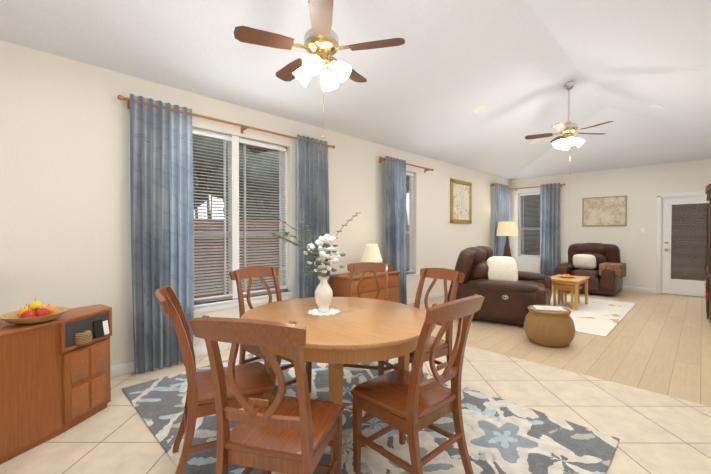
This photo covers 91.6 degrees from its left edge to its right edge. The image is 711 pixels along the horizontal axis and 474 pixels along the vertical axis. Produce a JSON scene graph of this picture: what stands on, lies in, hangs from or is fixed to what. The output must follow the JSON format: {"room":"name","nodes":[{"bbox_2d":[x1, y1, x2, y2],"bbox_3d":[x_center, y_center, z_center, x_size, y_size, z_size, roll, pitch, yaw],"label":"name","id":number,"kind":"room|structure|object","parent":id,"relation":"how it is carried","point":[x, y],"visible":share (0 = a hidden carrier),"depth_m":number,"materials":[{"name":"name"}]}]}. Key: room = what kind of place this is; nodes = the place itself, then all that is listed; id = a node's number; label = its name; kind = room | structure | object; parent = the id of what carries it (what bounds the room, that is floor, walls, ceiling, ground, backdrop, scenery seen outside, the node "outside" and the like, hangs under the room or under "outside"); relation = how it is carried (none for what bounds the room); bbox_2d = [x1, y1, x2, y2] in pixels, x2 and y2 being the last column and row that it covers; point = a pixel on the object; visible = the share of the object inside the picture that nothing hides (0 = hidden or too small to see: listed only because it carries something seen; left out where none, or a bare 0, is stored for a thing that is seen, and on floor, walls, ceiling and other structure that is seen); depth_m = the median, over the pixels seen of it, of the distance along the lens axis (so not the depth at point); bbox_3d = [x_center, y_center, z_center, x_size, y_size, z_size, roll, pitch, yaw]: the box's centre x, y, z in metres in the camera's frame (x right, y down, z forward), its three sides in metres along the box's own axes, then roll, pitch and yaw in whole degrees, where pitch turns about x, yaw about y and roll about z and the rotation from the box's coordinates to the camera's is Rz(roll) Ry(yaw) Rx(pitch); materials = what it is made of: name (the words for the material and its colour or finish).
{"room":"dining room","nodes":[
{"label":"dining room","id":0,"kind":"room"},
{"bbox_2d":[0,40,510,365],"bbox_3d":[-0.297,-0.142,5.178,13.260,2.790,0.160,-1,1,-45],"label":"wall","id":1,"kind":"structure","parent":0,"point":[65,221],"depth_m":3.13,"materials":[{"name":"paint"}]},
{"bbox_2d":[117,94,334,374],"bbox_3d":[-1.221,-0.032,4.024,2.588,2.560,0.173,-1,1,-45],"label":"curtains","id":2,"kind":"object","parent":1,"relation":"attached to","point":[161,196],"visible":0.77,"depth_m":3.37,"materials":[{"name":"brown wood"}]},
{"bbox_2d":[192,128,293,313],"bbox_3d":[-1.406,-0.179,4.030,1.530,1.985,0.160,-1,1,-45],"label":"window","id":3,"kind":"structure","parent":1,"relation":"in","point":[234,148],"depth_m":4.02,"materials":[{"name":"white"}]},
{"bbox_2d":[192,130,286,300],"bbox_3d":[-1.402,-0.233,4.026,1.380,1.819,0.050,-1,1,-45],"label":"window blind","id":4,"kind":"object","parent":3,"relation":"attached to","point":[280,181],"visible":0.65,"depth_m":4.05,"materials":[{"name":"white plastic"}]},
{"bbox_2d":[110,290,448,377],"bbox_3d":[-0.292,1.204,5.077,13.100,0.100,0.015,-1,1,-45],"label":"baseboard","id":5,"kind":"structure","parent":1,"relation":"attached to","point":[121,369],"depth_m":3.69,"materials":[{"name":"white"}]},
{"bbox_2d":[379,155,433,304],"bbox_3d":[0.933,-0.060,6.169,1.568,2.560,0.173,-1,1,-45],"label":"curtain rod","id":6,"kind":"object","parent":1,"relation":"attached to","point":[395,216],"visible":0.71,"depth_m":5.88,"materials":[{"name":"blue fabric"}]},
{"bbox_2d":[384,155,406,304],"bbox_3d":[0.670,-0.056,5.866,0.560,2.560,0.116,-1,1,-45],"label":"curtain","id":7,"kind":"object","parent":6,"relation":"hanging from","point":[395,168],"depth_m":5.88,"materials":[{"name":"blue fabric"}]},
{"bbox_2d":[406,172,417,279],"bbox_3d":[0.842,-0.209,6.269,0.815,1.985,0.160,-1,1,-45],"label":"window","id":8,"kind":"structure","parent":1,"relation":"in","point":[409,275],"depth_m":6.49,"materials":[{"name":"white plastic"}]},
{"bbox_2d":[406,173,413,271],"bbox_3d":[0.846,-0.262,6.264,0.665,1.819,0.050,-1,1,-45],"label":"window blind","id":9,"kind":"object","parent":8,"relation":"attached to","point":[410,244],"visible":0.44,"depth_m":6.43,"materials":[{"name":"white plastic"}]},
{"bbox_2d":[450,178,471,223],"bbox_3d":[2.346,-0.775,7.660,0.920,0.950,0.040,-1,1,-45],"label":"painting","id":10,"kind":"object","parent":1,"relation":"attached to","point":[461,201],"visible":1,"depth_m":7.63,"materials":[{"name":"beige paper"}]},
{"bbox_2d":[490,183,513,255],"bbox_3d":[3.880,-0.094,9.104,1.388,2.550,0.172,-1,1,-45],"label":"curtain rod","id":11,"kind":"object","parent":1,"relation":"attached to","point":[501,213],"visible":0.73,"depth_m":8.93,"materials":[{"name":"brown wood"}]},
{"bbox_2d":[494,183,509,255],"bbox_3d":[3.787,-0.092,8.971,0.870,2.550,0.114,-1,1,-45],"label":"curtain","id":12,"kind":"object","parent":11,"relation":"hanging from","point":[501,214],"depth_m":8.93,"materials":[{"name":"blue fabric"}]},
{"bbox_2d":[0,342,710,473],"bbox_3d":[-0.892,1.354,1.316,6.940,0.100,4.820,-1,1,-45],"label":"floor","id":13,"kind":"structure","parent":0,"point":[655,433],"depth_m":2.40,"materials":[{"name":"beige tile"}]},
{"bbox_2d":[0,304,111,464],"bbox_3d":[-2.084,0.918,2.121,1.055,0.750,0.828,-1,1,-45],"label":"credenza","id":14,"kind":"object","parent":13,"relation":"on","point":[54,377],"visible":1,"depth_m":2.20,"materials":[{"name":"brown wood"}]},
{"bbox_2d":[0,299,69,323],"bbox_3d":[-2.042,0.468,2.205,0.340,0.147,0.340,-1,1,-45],"label":"fruit bowl","id":15,"kind":"object","parent":14,"relation":"on","point":[34,312],"visible":1,"depth_m":2.16,"materials":[{"name":"brown wood"}]},
{"bbox_2d":[330,271,400,302],"bbox_3d":[0.156,0.898,5.162,1.090,0.711,0.481,-1,1,-45],"label":"dresser","id":16,"kind":"object","parent":13,"relation":"on","point":[339,286],"visible":0.33,"depth_m":4.91,"materials":[{"name":"brown wood"}]},
{"bbox_2d":[361,244,382,272],"bbox_3d":[0.248,0.320,5.246,0.340,0.440,0.340,-1,1,-45],"label":"table lamp","id":17,"kind":"object","parent":16,"relation":"on","point":[371,253],"visible":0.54,"depth_m":5.14,"materials":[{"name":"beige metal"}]},
{"bbox_2d":[122,354,619,473],"bbox_3d":[-0.143,1.281,2.548,2.080,0.014,3.070,-1,1,-45],"label":"dining rug","id":18,"kind":"object","parent":13,"relation":"on","point":[502,436],"visible":0.54,"depth_m":2.23,"materials":[{"name":"fabric"}]},
{"bbox_2d":[155,286,273,473],"bbox_3d":[-0.799,0.779,1.980,0.596,1.002,0.472,0,1,-26],"label":"chair","id":19,"kind":"object","parent":18,"relation":"on","point":[254,379],"visible":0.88,"depth_m":1.84,"materials":[{"name":"brown wood"}]},
{"bbox_2d":[189,315,343,473],"bbox_3d":[-0.334,0.785,1.494,0.472,1.002,0.596,0,1,14],"label":"chair","id":20,"kind":"object","parent":18,"relation":"on","point":[279,432],"visible":1,"depth_m":1.35,"materials":[{"name":"brown wood"}]},
{"bbox_2d":[229,267,311,392],"bbox_3d":[-0.694,0.767,2.851,0.596,1.002,0.472,1,1,44],"label":"chair","id":21,"kind":"object","parent":18,"relation":"on","point":[250,273],"visible":0.46,"depth_m":2.87,"materials":[{"name":"brown wood"}]},
{"bbox_2d":[240,297,435,473],"bbox_3d":[-0.126,0.895,2.313,1.200,0.760,1.320,-1,1,-45],"label":"dining table","id":22,"kind":"object","parent":18,"relation":"on","point":[359,330],"visible":0.81,"depth_m":1.96,"materials":[{"name":"brown wood"}]},
{"bbox_2d":[307,308,340,315],"bbox_3d":[-0.218,0.513,2.372,0.228,0.002,0.234,-1,1,-45],"label":"doily","id":23,"kind":"object","parent":22,"relation":"on","point":[332,311],"visible":0.83,"depth_m":2.35,"materials":[{"name":"white fabric"}]},
{"bbox_2d":[269,212,360,312],"bbox_3d":[-0.281,0.163,2.430,0.767,0.696,0.427,-1,1,-45],"label":"vase","id":24,"kind":"object","parent":23,"relation":"on","point":[323,294],"visible":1,"depth_m":2.33,"materials":[{"name":"white ceramic"}]},
{"bbox_2d":[343,262,392,369],"bbox_3d":[0.088,0.762,3.249,0.472,1.002,0.596,0,1,13],"label":"chair","id":25,"kind":"object","parent":18,"relation":"on","point":[373,267],"visible":0.38,"depth_m":3.44,"materials":[{"name":"brown wood"}]},
{"bbox_2d":[351,294,484,473],"bbox_3d":[0.319,0.781,1.818,0.472,1.002,0.596,-1,1,-42],"label":"chair","id":26,"kind":"object","parent":18,"relation":"on","point":[412,404],"visible":1,"depth_m":1.74,"materials":[{"name":"brown wood"}]},
{"bbox_2d":[378,268,464,380],"bbox_3d":[0.520,0.768,2.771,0.596,1.002,0.472,-1,1,-35],"label":"chair","id":27,"kind":"object","parent":18,"relation":"on","point":[444,347],"visible":0.35,"depth_m":2.77,"materials":[{"name":"brown wood"}]},
{"bbox_2d":[0,0,710,179],"bbox_3d":[1.361,-1.939,3.517,13.300,0.848,4.900,-1,1,-45],"label":"ceiling","id":28,"kind":"structure","parent":0,"point":[439,76],"depth_m":3.83,"materials":[{"name":"paint"}]},
{"bbox_2d":[234,0,404,137],"bbox_3d":[-0.251,-1.365,2.391,1.091,1.384,1.064,-1,1,-45],"label":"ceiling fan","id":29,"kind":"object","parent":28,"relation":"hanging from","point":[321,46],"visible":1,"depth_m":2.28,"materials":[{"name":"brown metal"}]},
{"bbox_2d":[473,105,485,112],"bbox_3d":[1.874,-1.932,5.222,0.188,0.059,0.195,1,1,39],"label":"recessed light","id":30,"kind":"object","parent":28,"relation":"in","point":[479,109],"depth_m":5.22,"materials":[{"name":"white"}]},
{"bbox_2d":[525,81,612,173],"bbox_3d":[3.045,-1.564,4.963,1.055,1.316,1.092,-1,1,-45],"label":"room ceiling fan","id":31,"kind":"object","parent":28,"relation":"hanging from","point":[568,129],"visible":1,"depth_m":4.96,"materials":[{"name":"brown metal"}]},
{"bbox_2d":[649,105,664,108],"bbox_3d":[4.634,-2.003,5.311,0.182,0.075,0.195,1,1,39],"label":"recessed light","id":32,"kind":"object","parent":28,"relation":"in","point":[653,106],"depth_m":5.31,"materials":[{"name":"white"}]},
{"bbox_2d":[409,286,710,405],"bbox_3d":[3.806,1.292,5.994,6.320,0.100,4.820,-1,1,-45],"label":"floor","id":33,"kind":"structure","parent":0,"point":[657,343],"depth_m":4.00,"materials":[{"name":"beige wood"}]},
{"bbox_2d":[496,221,518,256],"bbox_3d":[3.677,0.421,8.380,0.500,1.580,0.500,-1,1,-45],"label":"floor lamp","id":34,"kind":"object","parent":33,"relation":"on","point":[506,229],"visible":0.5,"depth_m":8.22,"materials":[{"name":"beige fabric"}]},
{"bbox_2d":[524,305,575,346],"bbox_3d":[2.317,1.057,4.141,0.540,0.418,0.540,-1,1,-45],"label":"wicker basket","id":35,"kind":"object","parent":33,"relation":"on","point":[549,325],"visible":1,"depth_m":3.95,"materials":[{"name":"brown wicker"}]},
{"bbox_2d":[555,243,625,295],"bbox_3d":[5.238,0.667,7.671,1.147,1.069,1.212,-1,1,-45],"label":"recliner chair","id":36,"kind":"object","parent":33,"relation":"on","point":[602,266],"visible":0.9,"depth_m":7.50,"materials":[{"name":"brown leather"}]},
{"bbox_2d":[599,262,625,277],"bbox_3d":[5.375,0.690,7.222,0.592,0.272,0.382,-1,1,-45],"label":"blanket","id":37,"kind":"object","parent":36,"relation":"on","point":[619,269],"depth_m":7.02,"materials":[{"name":"brown fabric"}]},
{"bbox_2d":[550,294,636,336],"bbox_3d":[3.470,1.235,6.082,2.890,0.012,2.000,-1,1,-45],"label":"living room rug","id":38,"kind":"object","parent":33,"relation":"on","point":[599,317],"visible":0.52,"depth_m":5.58,"materials":[{"name":"white fabric"}]},
{"bbox_2d":[448,246,551,325],"bbox_3d":[2.375,0.694,5.656,1.400,1.069,1.710,0,1,32],"label":"recliner","id":39,"kind":"object","parent":38,"relation":"on","point":[506,289],"visible":0.9,"depth_m":5.08,"materials":[{"name":"brown leather"}]},
{"bbox_2d":[551,274,589,310],"bbox_3d":[3.807,0.941,6.202,0.800,0.570,0.520,-1,1,-45],"label":"coffee table","id":40,"kind":"object","parent":38,"relation":"on","point":[565,283],"visible":0.85,"depth_m":6.06,"materials":[{"name":"brown wood"}]},
{"bbox_2d":[704,184,710,323],"bbox_3d":[5.430,0.262,4.909,2.210,1.990,0.670,-1,1,-45],"label":"cabinet","id":41,"kind":"object","parent":33,"relation":"on","point":[708,270],"visible":1,"depth_m":4.78,"materials":[{"name":"brown wood"}]},
{"bbox_2d":[510,159,710,288],"bbox_3d":[6.045,-0.180,8.092,0.160,2.790,4.660,-1,1,-45],"label":"wall","id":42,"kind":"structure","parent":0,"point":[641,187],"depth_m":7.85,"materials":[{"name":"paint"}]},
{"bbox_2d":[516,192,539,260],"bbox_3d":[4.785,-0.279,9.313,0.160,1.845,0.810,-1,1,-45],"label":"window","id":43,"kind":"structure","parent":42,"relation":"in","point":[528,258],"depth_m":9.47,"materials":[{"name":"white"}]},
{"bbox_2d":[520,193,539,255],"bbox_3d":[4.782,-0.332,9.309,0.050,1.679,0.660,-1,1,-45],"label":"blind","id":44,"kind":"object","parent":43,"relation":"attached to","point":[523,217],"visible":0.62,"depth_m":9.36,"materials":[{"name":"white plastic"}]},
{"bbox_2d":[512,183,564,276],"bbox_3d":[4.784,-0.094,9.124,0.172,2.550,1.326,-1,1,-45],"label":"curtain rod","id":45,"kind":"object","parent":42,"relation":"attached to","point":[550,257],"visible":0.85,"depth_m":8.88,"materials":[{"name":"blue fabric"}]},
{"bbox_2d":[540,183,560,276],"bbox_3d":[4.989,-0.091,8.876,0.114,2.550,0.496,-1,1,-45],"label":"curtain","id":46,"kind":"object","parent":45,"relation":"hanging from","point":[550,255],"depth_m":8.87,"materials":[{"name":"blue fabric"}]},
{"bbox_2d":[582,195,626,225],"bbox_3d":[5.853,-0.601,8.149,0.024,0.690,0.860,-1,1,-45],"label":"framed picture","id":47,"kind":"object","parent":42,"relation":"attached to","point":[605,211],"visible":1,"depth_m":8.12,"materials":[{"name":"beige paper"}]},
{"bbox_2d":[621,286,655,292],"bbox_3d":[5.440,1.158,8.594,0.015,0.100,3.060,-1,1,-45],"label":"baseboard","id":48,"kind":"structure","parent":42,"relation":"attached to","point":[628,288],"depth_m":7.70,"materials":[{"name":"white"}]},
{"bbox_2d":[656,191,706,293],"bbox_3d":[6.945,0.152,7.179,0.178,2.150,1.030,-1,1,-45],"label":"door frame","id":49,"kind":"structure","parent":42,"relation":"attached to","point":[660,197],"depth_m":7.44,"materials":[{"name":"white wood"}]},
{"bbox_2d":[662,196,708,296],"bbox_3d":[6.917,0.194,7.152,0.102,2.042,0.858,-1,1,-45],"label":"door","id":50,"kind":"structure","parent":42,"relation":"in","point":[679,285],"depth_m":7.24,"materials":[{"name":"white wood"}]},
{"label":"outside","id":51,"kind":"structure","parent":0,"visible":0},
{"bbox_3d":[-4.212,1.354,9.654,40.000,0.100,24.000,-1,1,-45],"label":"ground","id":52,"kind":"structure","parent":51,"visible":0},
{"bbox_2d":[240,144,263,153],"bbox_3d":[-5.264,-1.729,10.958,4.932,6.062,4.498,-1,1,-45],"label":"tree","id":53,"kind":"object","parent":52,"relation":"on","point":[256,149],"depth_m":10.35,"materials":[{"name":"plant"}]},
{"bbox_2d":[243,151,281,219],"bbox_3d":[-2.240,-1.300,10.711,4.067,5.213,4.732,-1,1,-45],"label":"tree","id":54,"kind":"object","parent":52,"relation":"on","point":[263,162],"depth_m":8.16,"materials":[{"name":"plant"}]},
{"bbox_2d":[192,135,408,223],"bbox_3d":[-3.702,-2.381,10.425,17.478,7.393,4.229,-1,1,-45],"label":"tree","id":55,"kind":"object","parent":52,"relation":"on","point":[202,142],"depth_m":9.02,"materials":[{"name":"plant"}]},
{"bbox_2d":[194,220,408,297],"bbox_3d":[-1.439,0.483,8.984,13.200,1.759,0.074,-1,1,-45],"label":"fence","id":56,"kind":"object","parent":52,"relation":"on","point":[207,295],"depth_m":7.56,"materials":[{"name":"brown wood"}]},
{"bbox_2d":[521,195,708,280],"bbox_3d":[7.597,-0.108,9.822,4.000,3.000,9.000,-1,1,-45],"label":"patio","id":57,"kind":"structure","parent":52,"relation":"on","point":[686,224],"depth_m":10.16,"materials":[{"name":"grey"}]}
]}

